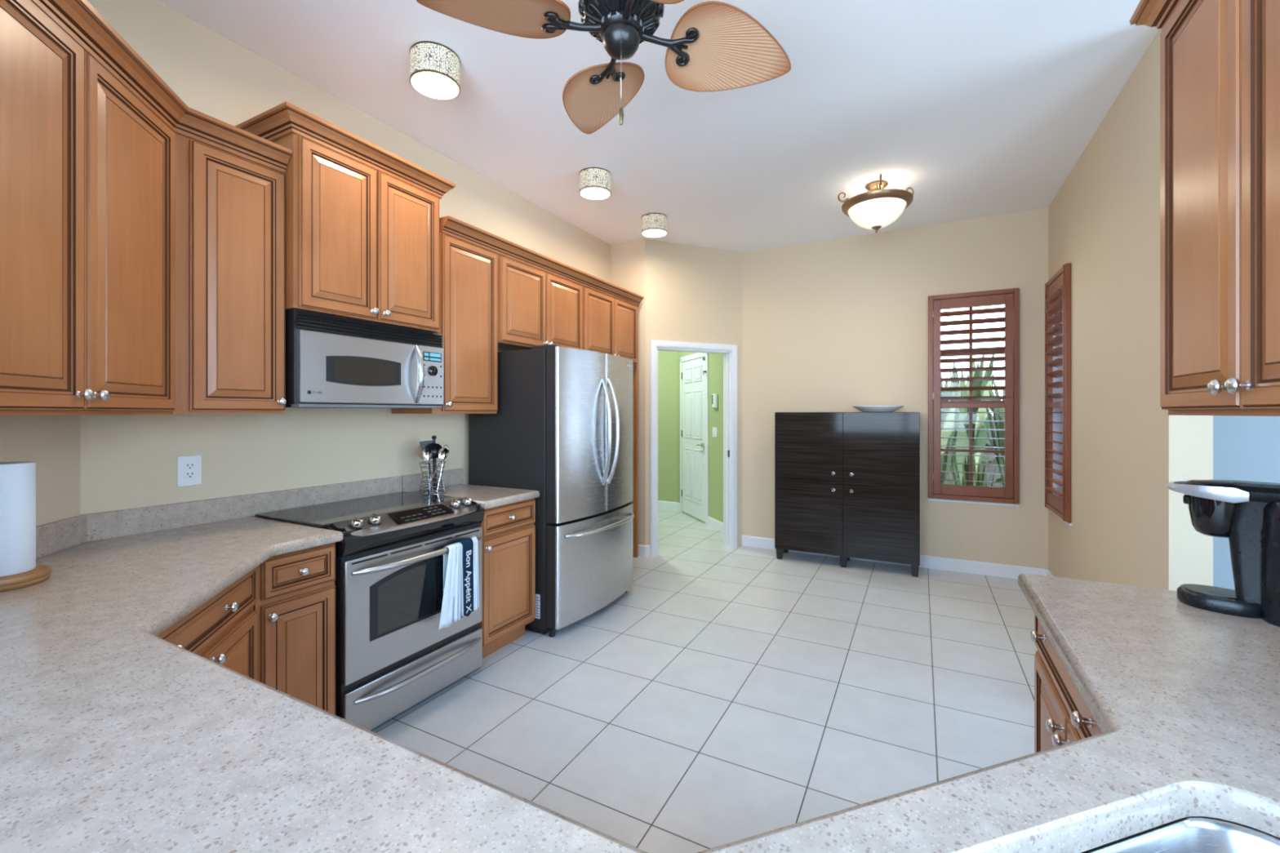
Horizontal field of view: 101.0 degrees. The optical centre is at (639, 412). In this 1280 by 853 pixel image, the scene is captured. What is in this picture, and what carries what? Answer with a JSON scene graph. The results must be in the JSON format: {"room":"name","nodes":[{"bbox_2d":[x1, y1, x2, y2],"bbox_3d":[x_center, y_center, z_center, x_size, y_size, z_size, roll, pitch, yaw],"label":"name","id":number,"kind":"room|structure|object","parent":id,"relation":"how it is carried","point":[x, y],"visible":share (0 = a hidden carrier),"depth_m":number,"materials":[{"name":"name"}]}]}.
{"room":"kitchen","nodes":[
{"label":"kitchen","id":0,"kind":"room"},
{"bbox_2d":[0,414,80,559],"bbox_3d":[-1.827,-0.138,1.099,0.120,2.975,1.626,0,0,-17],"label":"wall","id":1,"kind":"structure","parent":0,"point":[53,442],"depth_m":1.76,"materials":[{"name":"beige paint"}]},
{"bbox_2d":[0,0,175,415],"bbox_3d":[-1.638,-0.491,1.367,0.366,0.997,0.950,0,0,-17],"label":"upper cabinet","id":2,"kind":"object","parent":1,"relation":"attached to","point":[87,169],"visible":1,"depth_m":1.40,"materials":[{"name":"brown wood"}]},
{"bbox_2d":[31,0,292,173],"bbox_3d":[-1.503,-1.031,1.565,0.267,0.082,1.251,0,0,-5],"label":"crown molding","id":3,"kind":"structure","parent":2,"relation":"attached to","point":[78,19],"depth_m":1.68,"materials":[{"name":"brown wood"}]},
{"bbox_2d":[80,0,610,544],"bbox_3d":[-1.201,-0.138,3.540,0.120,2.975,3.664,0,0,28],"label":"wall","id":4,"kind":"structure","parent":0,"point":[128,461],"depth_m":2.42,"materials":[{"name":"beige paint"}]},
{"bbox_2d":[177,454,201,486],"bbox_3d":[-1.854,0.240,2.173,0.010,0.124,0.082,0,0,28],"label":"wall outlet","id":5,"kind":"object","parent":4,"relation":"attached to","point":[188,467],"visible":1,"depth_m":2.17,"materials":[{"name":"white plastic"}]},
{"bbox_2d":[184,462,195,470],"bbox_3d":[-1.852,0.221,2.171,0.004,0.030,0.035,0,0,28],"label":"socket","id":6,"kind":"object","parent":5,"relation":"attached to","point":[188,465],"depth_m":2.17,"materials":[{"name":"white plastic"}]},
{"bbox_2d":[184,471,195,479],"bbox_3d":[-1.852,0.257,2.171,0.004,0.030,0.035,0,0,28],"label":"socket","id":7,"kind":"object","parent":5,"relation":"attached to","point":[188,474],"depth_m":2.17,"materials":[{"name":"white plastic"}]},
{"bbox_2d":[35,475,401,558],"bbox_3d":[-1.728,0.416,1.719,0.570,0.098,2.696,0,0,3],"label":"backsplash","id":8,"kind":"structure","parent":4,"relation":"attached to","point":[53,537],"depth_m":2.15,"materials":[{"name":"beige stone"}]},
{"bbox_2d":[171,133,287,414],"bbox_3d":[-1.685,-0.491,2.091,0.381,0.997,0.370,0,0,28],"label":"upper cabinet","id":9,"kind":"object","parent":4,"relation":"attached to","point":[230,208],"visible":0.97,"depth_m":1.99,"materials":[{"name":"brown wood"}]},
{"bbox_2d":[273,133,439,332],"bbox_3d":[-1.396,-0.787,2.571,0.441,0.715,0.744,0,0,28],"label":"upper cabinet","id":10,"kind":"object","parent":4,"relation":"attached to","point":[362,242],"visible":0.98,"depth_m":2.39,"materials":[{"name":"brown wood"}]},
{"bbox_2d":[235,101,456,199],"bbox_3d":[-1.391,-1.186,2.569,0.448,0.082,0.864,0,0,28],"label":"crown molding","id":11,"kind":"structure","parent":10,"relation":"attached to","point":[281,121],"depth_m":2.30,"materials":[{"name":"brown wood"}]},
{"bbox_2d":[284,309,444,408],"bbox_3d":[-1.373,-0.224,2.576,0.464,0.404,0.760,0,0,28],"label":"microwave oven","id":12,"kind":"object","parent":10,"relation":"attached to","point":[331,361],"visible":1,"depth_m":2.40,"materials":[{"name":"silver metal"}]},
{"bbox_2d":[401,468,462,492],"bbox_3d":[-1.272,0.416,3.253,0.020,0.098,0.455,0,0,28],"label":"backsplash","id":13,"kind":"structure","parent":4,"relation":"attached to","point":[411,482],"depth_m":3.19,"materials":[{"name":"beige stone"}]},
{"bbox_2d":[391,231,497,413],"bbox_3d":[-1.130,-0.491,3.135,0.381,0.997,0.495,0,0,28],"label":"upper cabinet","id":14,"kind":"object","parent":4,"relation":"attached to","point":[468,272],"visible":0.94,"depth_m":3.05,"materials":[{"name":"brown wood"}]},
{"bbox_2d":[439,215,644,306],"bbox_3d":[-0.535,-1.031,3.906,0.072,0.082,2.295,0,0,28],"label":"crown molding","id":15,"kind":"structure","parent":14,"relation":"on","point":[448,225],"depth_m":3.50,"materials":[{"name":"brown wood"}]},
{"bbox_2d":[497,253,582,351],"bbox_3d":[-0.795,-0.715,3.766,0.381,0.550,0.930,0,0,28],"label":"upper cabinet","id":16,"kind":"object","parent":4,"relation":"attached to","point":[536,307],"visible":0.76,"depth_m":3.59,"materials":[{"name":"brown wood"}]},
{"bbox_2d":[582,285,637,364],"bbox_3d":[-0.365,-0.715,4.573,0.381,0.550,0.895,0,0,28],"label":"upper cabinet","id":17,"kind":"object","parent":4,"relation":"attached to","point":[609,323],"visible":0.47,"depth_m":4.43,"materials":[{"name":"brown wood"}]},
{"bbox_2d":[610,239,644,545],"bbox_3d":[-0.093,-0.138,5.088,0.382,2.975,0.110,0,0,28],"label":"wall pillar","id":18,"kind":"structure","parent":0,"point":[627,259],"depth_m":4.98,"materials":[{"name":"beige paint"}]},
{"bbox_2d":[638,544,650,556],"bbox_3d":[-0.088,1.298,5.035,0.401,0.105,0.049,0,0,28],"label":"baseboard","id":19,"kind":"structure","parent":18,"relation":"attached to","point":[643,550],"depth_m":4.95,"materials":[{"name":"white paint"}]},
{"bbox_2d":[155,0,1159,252],"bbox_3d":[1.461,-1.665,2.961,9.000,0.080,7.800,0,0,28],"label":"ceiling","id":20,"kind":"structure","parent":0,"point":[981,108],"depth_m":2.79,"materials":[{"name":"white paint"}]},
{"bbox_2d":[409,40,460,100],"bbox_3d":[-0.938,-1.559,2.418,0.217,0.132,0.217,0,0,28],"label":"drum ceiling light","id":21,"kind":"object","parent":20,"relation":"attached to","point":[434,67],"visible":1,"depth_m":2.35,"materials":[{"name":"white glass"}]},
{"bbox_2d":[410,71,458,99],"bbox_3d":[-0.938,-1.494,2.418,0.206,0.003,0.206,0,0,28],"label":"diffuser","id":22,"kind":"object","parent":21,"relation":"attached to","point":[433,85],"depth_m":2.40,"materials":[{"name":"white glass"}]},
{"bbox_2d":[579,167,611,199],"bbox_3d":[-0.306,-1.559,3.606,0.217,0.132,0.217,0,0,28],"label":"drum ceiling light","id":23,"kind":"object","parent":20,"relation":"attached to","point":[594,182],"visible":1,"depth_m":3.53,"materials":[{"name":"white glass"}]},
{"bbox_2d":[580,186,610,199],"bbox_3d":[-0.306,-1.494,3.606,0.206,0.003,0.206,0,0,28],"label":"diffuser","id":24,"kind":"object","parent":23,"relation":"attached to","point":[588,193],"depth_m":3.59,"materials":[{"name":"white glass"}]},
{"bbox_2d":[416,0,791,133],"bbox_3d":[-0.068,-1.258,1.690,0.909,0.735,0.916,0,0,28],"label":"ceiling fan","id":25,"kind":"object","parent":20,"relation":"hanging from","point":[714,46],"visible":1,"depth_m":1.72,"materials":[{"name":"black metal"}]},
{"bbox_2d":[641,213,667,237],"bbox_3d":[0.120,-1.559,4.405,0.217,0.132,0.217,0,0,28],"label":"drum ceiling light","id":26,"kind":"object","parent":20,"relation":"attached to","point":[653,224],"visible":1,"depth_m":4.33,"materials":[{"name":"beige fabric"}]},
{"bbox_2d":[642,229,666,237],"bbox_3d":[0.120,-1.494,4.405,0.206,0.003,0.206,0,0,28],"label":"diffuser","id":27,"kind":"object","parent":26,"relation":"attached to","point":[646,233],"depth_m":4.39,"materials":[{"name":"white"}]},
{"bbox_2d":[837,173,914,233],"bbox_3d":[1.689,-1.452,3.768,0.468,0.345,0.468,0,0,-40],"label":"ceiling light","id":28,"kind":"object","parent":20,"relation":"attached to","point":[878,207],"visible":1,"depth_m":3.65,"materials":[{"name":"white glass"}]},
{"bbox_2d":[657,351,677,502],"bbox_3d":[-0.040,-0.138,7.678,1.320,2.975,0.100,0,0,28],"label":"wall","id":29,"kind":"structure","parent":0,"point":[667,360],"depth_m":7.39,"materials":[{"name":"green paint"}]},
{"bbox_2d":[657,500,676,510],"bbox_3d":[-0.058,1.298,7.623,1.300,0.105,0.014,0,0,28],"label":"baseboard","id":30,"kind":"structure","parent":29,"relation":"attached to","point":[661,504],"depth_m":7.38,"materials":[{"name":"white paint"}]},
{"bbox_2d":[644,239,742,546],"bbox_3d":[0.524,-0.137,5.208,1.073,2.976,0.110,0,0,-23],"label":"wall","id":31,"kind":"structure","parent":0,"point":[693,293],"depth_m":5.14,"materials":[{"name":"beige paint"}]},
{"bbox_2d":[649,339,737,555],"bbox_3d":[0.516,0.335,5.197,0.954,2.030,0.144,0,0,-23],"label":"door frame","id":32,"kind":"structure","parent":31,"relation":"attached to","point":[729,352],"depth_m":5.29,"materials":[{"name":"white paint"}]},
{"bbox_2d":[677,351,723,523],"bbox_3d":[0.849,-0.138,6.415,0.100,2.975,1.930,0,0,-17],"label":"wall","id":33,"kind":"structure","parent":0,"point":[715,360],"depth_m":6.19,"materials":[{"name":"green paint"}]},
{"bbox_2d":[676,502,679,511],"bbox_3d":[0.532,1.298,7.257,0.014,0.105,0.135,0,0,-17],"label":"baseboard","id":34,"kind":"structure","parent":33,"relation":"attached to","point":[677,503],"depth_m":7.26,"materials":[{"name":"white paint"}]},
{"bbox_2d":[680,352,708,524],"bbox_3d":[0.658,0.302,6.752,0.068,2.095,0.905,0,0,-17],"label":"door","id":35,"kind":"structure","parent":33,"relation":"in","point":[694,374],"depth_m":6.70,"materials":[{"name":"white paint"}]},
{"bbox_2d":[711,393,717,408],"bbox_3d":[0.865,-0.133,6.128,0.037,0.165,0.110,0,0,-17],"label":"alarm keypad","id":36,"kind":"object","parent":33,"relation":"attached to","point":[714,397],"visible":1,"depth_m":6.09,"materials":[{"name":"white plastic"}]},
{"bbox_2d":[712,426,716,437],"bbox_3d":[0.870,0.233,6.155,0.011,0.115,0.116,0,0,-17],"label":"light switch","id":37,"kind":"object","parent":33,"relation":"attached to","point":[714,429],"visible":1,"depth_m":6.14,"materials":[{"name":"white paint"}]},
{"bbox_2d":[707,516,723,532],"bbox_3d":[0.947,1.298,5.901,0.014,0.105,0.890,0,0,-17],"label":"baseboard","id":38,"kind":"structure","parent":33,"relation":"attached to","point":[712,522],"depth_m":6.11,"materials":[{"name":"white paint"}]},
{"bbox_2d":[371,507,1037,852],"bbox_3d":[1.408,1.380,2.649,9.200,0.060,8.400,0,0,28],"label":"floor","id":39,"kind":"structure","parent":0,"point":[729,695],"depth_m":2.50,"materials":[{"name":"tile"}]},
{"bbox_2d":[156,566,257,680],"bbox_3d":[-1.411,0.928,1.421,0.471,0.843,0.756,0,0,-17],"label":"base cabinet","id":40,"kind":"object","parent":39,"relation":"on","point":[222,630],"visible":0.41,"depth_m":1.60,"materials":[{"name":"brown wood"}]},
{"bbox_2d":[253,542,335,715],"bbox_3d":[-1.519,0.928,2.097,0.651,0.843,0.283,0,0,28],"label":"base cabinet","id":41,"kind":"object","parent":39,"relation":"on","point":[295,606],"visible":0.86,"depth_m":1.96,"materials":[{"name":"brown wood"}]},
{"bbox_2d":[254,491,484,730],"bbox_3d":[-1.241,0.891,2.539,0.691,0.918,0.770,0,0,28],"label":"electric range","id":42,"kind":"object","parent":39,"relation":"on","point":[392,654],"visible":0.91,"depth_m":2.31,"materials":[{"name":"silver metal"}]},
{"bbox_2d":[254,491,463,527],"bbox_3d":[-1.318,0.458,2.580,0.504,0.010,0.770,0,0,28],"label":"cooktop","id":43,"kind":"object","parent":42,"relation":"in","point":[326,514],"depth_m":2.48,"materials":[{"name":"black glass"}]},
{"bbox_2d":[438,536,479,630],"bbox_3d":[-0.869,0.807,2.523,0.062,0.374,0.273,0,0,21],"label":"tea towel","id":44,"kind":"object","parent":42,"relation":"hanging from","point":[460,597],"visible":1,"depth_m":2.50,"materials":[{"name":"white fabric"}]},
{"bbox_2d":[480,498,535,658],"bbox_3d":[-0.985,0.928,3.101,0.651,0.843,0.452,0,0,28],"label":"base cabinet","id":45,"kind":"object","parent":39,"relation":"on","point":[508,531],"visible":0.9,"depth_m":2.95,"materials":[{"name":"brown wood"}]},
{"bbox_2d":[401,468,539,509],"bbox_3d":[-0.990,0.436,3.102,0.660,0.138,0.457,0,0,28],"label":"countertop","id":46,"kind":"structure","parent":45,"relation":"on","point":[487,497],"depth_m":3.09,"materials":[{"name":"beige stone"}]},
{"bbox_2d":[419,461,445,494],"bbox_3d":[-1.188,0.375,3.037,0.141,0.178,0.144,0,0,28],"label":"utensil holder","id":47,"kind":"object","parent":46,"relation":"on","point":[440,491],"visible":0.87,"depth_m":3.01,"materials":[{"name":"grey metal"}]},
{"bbox_2d":[419,440,432,490],"bbox_3d":[-1.231,0.310,3.039,0.071,0.296,0.027,0,0,-22],"label":"turner","id":48,"kind":"object","parent":47,"relation":"in","point":[423,444],"visible":0.41,"depth_m":3.04,"materials":[{"name":"black plastic"}]},
{"bbox_2d":[416,444,435,491],"bbox_3d":[-1.236,0.319,3.078,0.119,0.279,0.050,0,0,7],"label":"wooden spoon","id":49,"kind":"object","parent":47,"relation":"in","point":[419,451],"visible":0.2,"depth_m":3.06,"materials":[{"name":"brown wood"}]},
{"bbox_2d":[416,444,423,459],"bbox_3d":[-1.252,0.229,3.081,0.095,0.100,0.011,-13,-6,-22],"label":"bowl","id":50,"kind":"object","parent":49,"relation":"on","point":[419,451],"depth_m":3.07,"materials":[{"name":"brown wood"}]},
{"bbox_2d":[422,448,431,493],"bbox_3d":[-1.208,0.330,2.992,0.050,0.255,0.018,0,0,-26],"label":"spoon","id":51,"kind":"object","parent":47,"relation":"in","point":[426,453],"visible":1,"depth_m":2.99,"materials":[{"name":"silver metal"}]},
{"bbox_2d":[422,448,431,461],"bbox_3d":[-1.208,0.240,2.992,0.050,0.075,0.012,-5,5,-22],"label":"bowl","id":52,"kind":"object","parent":51,"relation":"on","point":[426,453],"depth_m":2.99,"materials":[{"name":"silver metal"}]},
{"bbox_2d":[425,443,442,492],"bbox_3d":[-1.185,0.316,3.032,0.095,0.282,0.029,0,0,-22],"label":"ladle","id":53,"kind":"object","parent":47,"relation":"in","point":[434,448],"visible":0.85,"depth_m":3.03,"materials":[{"name":"black plastic"}]},
{"bbox_2d":[425,443,442,458],"bbox_3d":[-1.186,0.220,3.034,0.095,0.092,0.025,-1,3,-21],"label":"bowl","id":54,"kind":"object","parent":53,"relation":"on","point":[434,448],"depth_m":3.04,"materials":[{"name":"black plastic"}]},
{"bbox_2d":[431,435,437,489],"bbox_3d":[-1.200,0.296,3.079,0.028,0.323,0.046,0,0,-33],"label":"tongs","id":55,"kind":"object","parent":47,"relation":"in","point":[433,437],"visible":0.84,"depth_m":3.07,"materials":[{"name":"silver"}]},
{"bbox_2d":[426,448,448,492],"bbox_3d":[-1.158,0.330,3.009,0.140,0.258,0.026,0,0,7],"label":"slotted spoon","id":56,"kind":"object","parent":47,"relation":"in","point":[443,453],"visible":1,"depth_m":3.01,"materials":[{"name":"silver metal"}]},
{"bbox_2d":[438,448,448,459],"bbox_3d":[-1.119,0.233,3.009,0.056,0.070,0.013,24,6,-17],"label":"bowl","id":57,"kind":"object","parent":56,"relation":"on","point":[443,453],"depth_m":3.01,"materials":[{"name":"silver metal"}]},
{"bbox_2d":[435,444,448,492],"bbox_3d":[-1.147,0.323,3.063,0.073,0.270,0.034,0,0,-43],"label":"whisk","id":58,"kind":"object","parent":47,"relation":"in","point":[443,460],"visible":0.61,"depth_m":3.05,"materials":[{"name":"silver metal"}]},
{"bbox_2d":[468,344,634,637],"bbox_3d":[-0.531,0.471,3.686,0.841,1.758,0.957,0,0,28],"label":"refrigerator","id":59,"kind":"object","parent":39,"relation":"on","point":[562,428],"visible":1,"depth_m":3.30,"materials":[{"name":"silver metal"}]},
{"bbox_2d":[536,596,538,617],"bbox_3d":[-0.618,1.175,3.190,0.020,0.120,0.001,0,0,28],"label":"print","id":60,"kind":"object","parent":59,"relation":"attached to","point":[537,597],"depth_m":3.19,"materials":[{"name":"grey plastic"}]},
{"bbox_2d":[631,306,638,557],"bbox_3d":[-0.170,0.181,4.995,0.330,2.338,0.029,0,0,28],"label":"end panel","id":61,"kind":"object","parent":39,"relation":"on","point":[635,501],"visible":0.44,"depth_m":4.92,"materials":[{"name":"brown wood"}]},
{"bbox_2d":[774,412,919,577],"bbox_3d":[1.833,0.674,4.714,1.178,1.352,0.368,0,0,28],"label":"storage cabinet","id":62,"kind":"object","parent":39,"relation":"on","point":[847,484],"visible":1,"depth_m":4.55,"materials":[{"name":"brown wood"}]},
{"bbox_2d":[852,405,904,412],"bbox_3d":[2.069,-0.029,4.593,0.412,0.054,0.297,0,0,28],"label":"serving dish","id":63,"kind":"object","parent":62,"relation":"on","point":[863,408],"visible":1,"depth_m":4.50,"materials":[{"name":"white ceramic"}]},
{"bbox_2d":[1030,613,1102,752],"bbox_3d":[1.193,0.928,1.031,0.631,0.843,0.790,0,0,28],"label":"base cabinet","id":64,"kind":"object","parent":39,"relation":"on","point":[1062,716],"visible":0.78,"depth_m":1.27,"materials":[{"name":"brown wood"}]},
{"bbox_2d":[0,475,1279,852],"bbox_3d":[-0.398,0.436,1.136,3.548,0.138,2.452,0,0,28],"label":"countertop","id":65,"kind":"structure","parent":64,"relation":"on","point":[117,736],"depth_m":0.73,"materials":[{"name":"beige stone"}]},
{"bbox_2d":[0,564,51,591],"bbox_3d":[-1.709,0.308,1.421,0.168,0.312,0.168,0,0,28],"label":"paper towel holder","id":66,"kind":"object","parent":65,"relation":"on","point":[40,573],"visible":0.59,"depth_m":1.40,"materials":[{"name":"brown wood"}]},
{"bbox_2d":[0,461,35,576],"bbox_3d":[-1.709,0.283,1.421,0.110,0.293,0.110,0,0,28],"label":"paper towel roll","id":67,"kind":"object","parent":66,"relation":"on","point":[17,479],"visible":1,"depth_m":1.41,"materials":[{"name":"white paper"}]},
{"bbox_2d":[1080,816,1279,852],"bbox_3d":[0.455,0.609,0.365,0.784,0.204,0.474,0,0,-17],"label":"sink","id":68,"kind":"object","parent":65,"relation":"in","point":[1190,834],"visible":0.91,"depth_m":0.64,"materials":[{"name":"silver metal"}]},
{"bbox_2d":[1167,480,1279,626],"bbox_3d":[1.432,0.313,1.212,0.184,0.302,0.315,0,0,-41],"label":"coffee maker","id":69,"kind":"object","parent":65,"relation":"on","point":[1245,513],"visible":1,"depth_m":1.21,"materials":[{"name":"black plastic"}]},
{"bbox_2d":[1177,583,1262,618],"bbox_3d":[1.390,0.447,1.260,0.128,0.036,0.152,0,0,-41],"label":"drip tray","id":70,"kind":"object","parent":69,"relation":"on","point":[1212,598],"depth_m":1.23,"materials":[{"name":"black plastic"}]},
{"bbox_2d":[742,208,1048,568],"bbox_3d":[2.229,-0.138,4.805,2.625,2.975,0.130,0,0,28],"label":"wall","id":71,"kind":"structure","parent":0,"point":[837,325],"depth_m":4.71,"materials":[{"name":"beige paint"}]},
{"bbox_2d":[742,534,1047,578],"bbox_3d":[2.138,1.298,4.772,2.495,0.105,0.014,0,0,28],"label":"baseboard","id":72,"kind":"structure","parent":71,"relation":"attached to","point":[1012,571],"depth_m":4.47,"materials":[{"name":"white paint"}]},
{"bbox_2d":[928,295,1018,506],"bbox_3d":[2.814,-0.097,4.485,0.647,1.717,0.137,0,0,28],"label":"window","id":73,"kind":"structure","parent":71,"relation":"in","point":[970,450],"depth_m":4.52,"materials":[{"name":"brown wood"}]},
{"bbox_2d":[928,288,1019,503],"bbox_3d":[2.780,-0.134,4.421,0.647,1.743,0.084,0,0,28],"label":"plantation shutter","id":74,"kind":"object","parent":73,"relation":"attached to","point":[936,304],"visible":1,"depth_m":4.39,"materials":[{"name":"brown wood"}]},
{"bbox_2d":[1048,28,1213,591],"bbox_3d":[2.759,-0.138,3.144,0.130,2.975,2.306,0,0,28],"label":"wall","id":75,"kind":"structure","parent":0,"point":[1128,527],"depth_m":2.66,"materials":[{"name":"beige paint"}]},
{"bbox_2d":[1046,568,1053,576],"bbox_3d":[2.698,1.298,3.183,0.014,0.105,2.294,0,0,28],"label":"baseboard","id":76,"kind":"structure","parent":75,"relation":"attached to","point":[1048,572],"depth_m":4.12,"materials":[{"name":"white paint"}]},
{"bbox_2d":[1048,288,1071,525],"bbox_3d":[3.099,-0.097,3.802,0.137,1.717,0.647,0,0,28],"label":"window","id":77,"kind":"structure","parent":75,"relation":"in","point":[1057,417],"depth_m":4.06,"materials":[{"name":"brown wood"}]},
{"bbox_2d":[1044,262,1071,522],"bbox_3d":[3.036,-0.134,3.838,0.084,1.743,0.647,0,0,28],"label":"plantation shutter","id":78,"kind":"object","parent":77,"relation":"attached to","point":[1054,293],"visible":0.99,"depth_m":3.75,"materials":[{"name":"brown wood"}]},
{"bbox_2d":[1213,415,1279,590],"bbox_3d":[3.941,-0.138,1.846,3.175,2.975,0.120,0,0,28],"label":"wall","id":79,"kind":"structure","parent":0,"point":[1246,448],"depth_m":2.42,"materials":[{"name":"blue paint"}]},
{"bbox_3d":[1.186,-0.137,0.207,0.110,2.975,2.320,0,0,28],"label":"wall","id":80,"kind":"structure","parent":0,"visible":0},
{"bbox_2d":[1129,0,1181,31],"bbox_3d":[1.306,-1.031,0.969,0.386,0.082,0.877,0,0,28],"label":"crown molding","id":81,"kind":"structure","parent":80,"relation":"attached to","point":[1150,13],"depth_m":1.36,"materials":[{"name":"brown wood"}]},
{"bbox_2d":[1160,0,1279,416],"bbox_3d":[1.296,-0.491,0.939,0.379,0.997,0.820,0,0,28],"label":"upper cabinet","id":82,"kind":"object","parent":80,"relation":"attached to","point":[1220,60],"visible":1,"depth_m":1.09,"materials":[{"name":"brown wood"}]},
{"label":"outside","id":83,"kind":"structure","parent":0,"visible":0},
{"bbox_3d":[9.222,1.550,6.162,13.500,0.100,12.460,0,0,28],"label":"ground","id":84,"kind":"structure","parent":83,"visible":0},
{"bbox_2d":[941,371,968,484],"bbox_3d":[3.020,0.469,5.412,0.647,2.062,0.625,0,0,7],"label":"plant","id":85,"kind":"object","parent":84,"relation":"on","point":[944,416],"visible":0.09,"depth_m":5.24,"materials":[{"name":"green plant"}]},
{"bbox_2d":[948,346,994,484],"bbox_3d":[3.686,0.366,6.070,0.636,2.268,0.663,0,0,36],"label":"plant","id":86,"kind":"object","parent":84,"relation":"on","point":[962,416],"visible":0.29,"depth_m":5.86,"materials":[{"name":"green plant"}]},
{"bbox_2d":[946,455,995,486],"bbox_3d":[3.056,0.936,4.895,0.393,1.128,0.341,0,0,-14],"label":"ornamental grass","id":87,"kind":"object","parent":84,"relation":"on","point":[980,477],"depth_m":4.86,"materials":[{"name":"green plant"}]},
{"bbox_2d":[942,408,1004,487],"bbox_3d":[5.105,0.627,7.939,6.546,1.841,1.149,0,0,28],"label":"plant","id":88,"kind":"object","parent":84,"relation":"on","point":[989,460],"visible":0.02,"depth_m":7.68,"materials":[{"name":"green plant"}]},
{"bbox_2d":[977,373,1004,487],"bbox_3d":[3.703,0.510,5.125,0.604,1.981,0.697,0,0,-7],"label":"plant","id":89,"kind":"object","parent":84,"relation":"on","point":[997,416],"visible":0.04,"depth_m":5.21,"materials":[{"name":"green plant"}]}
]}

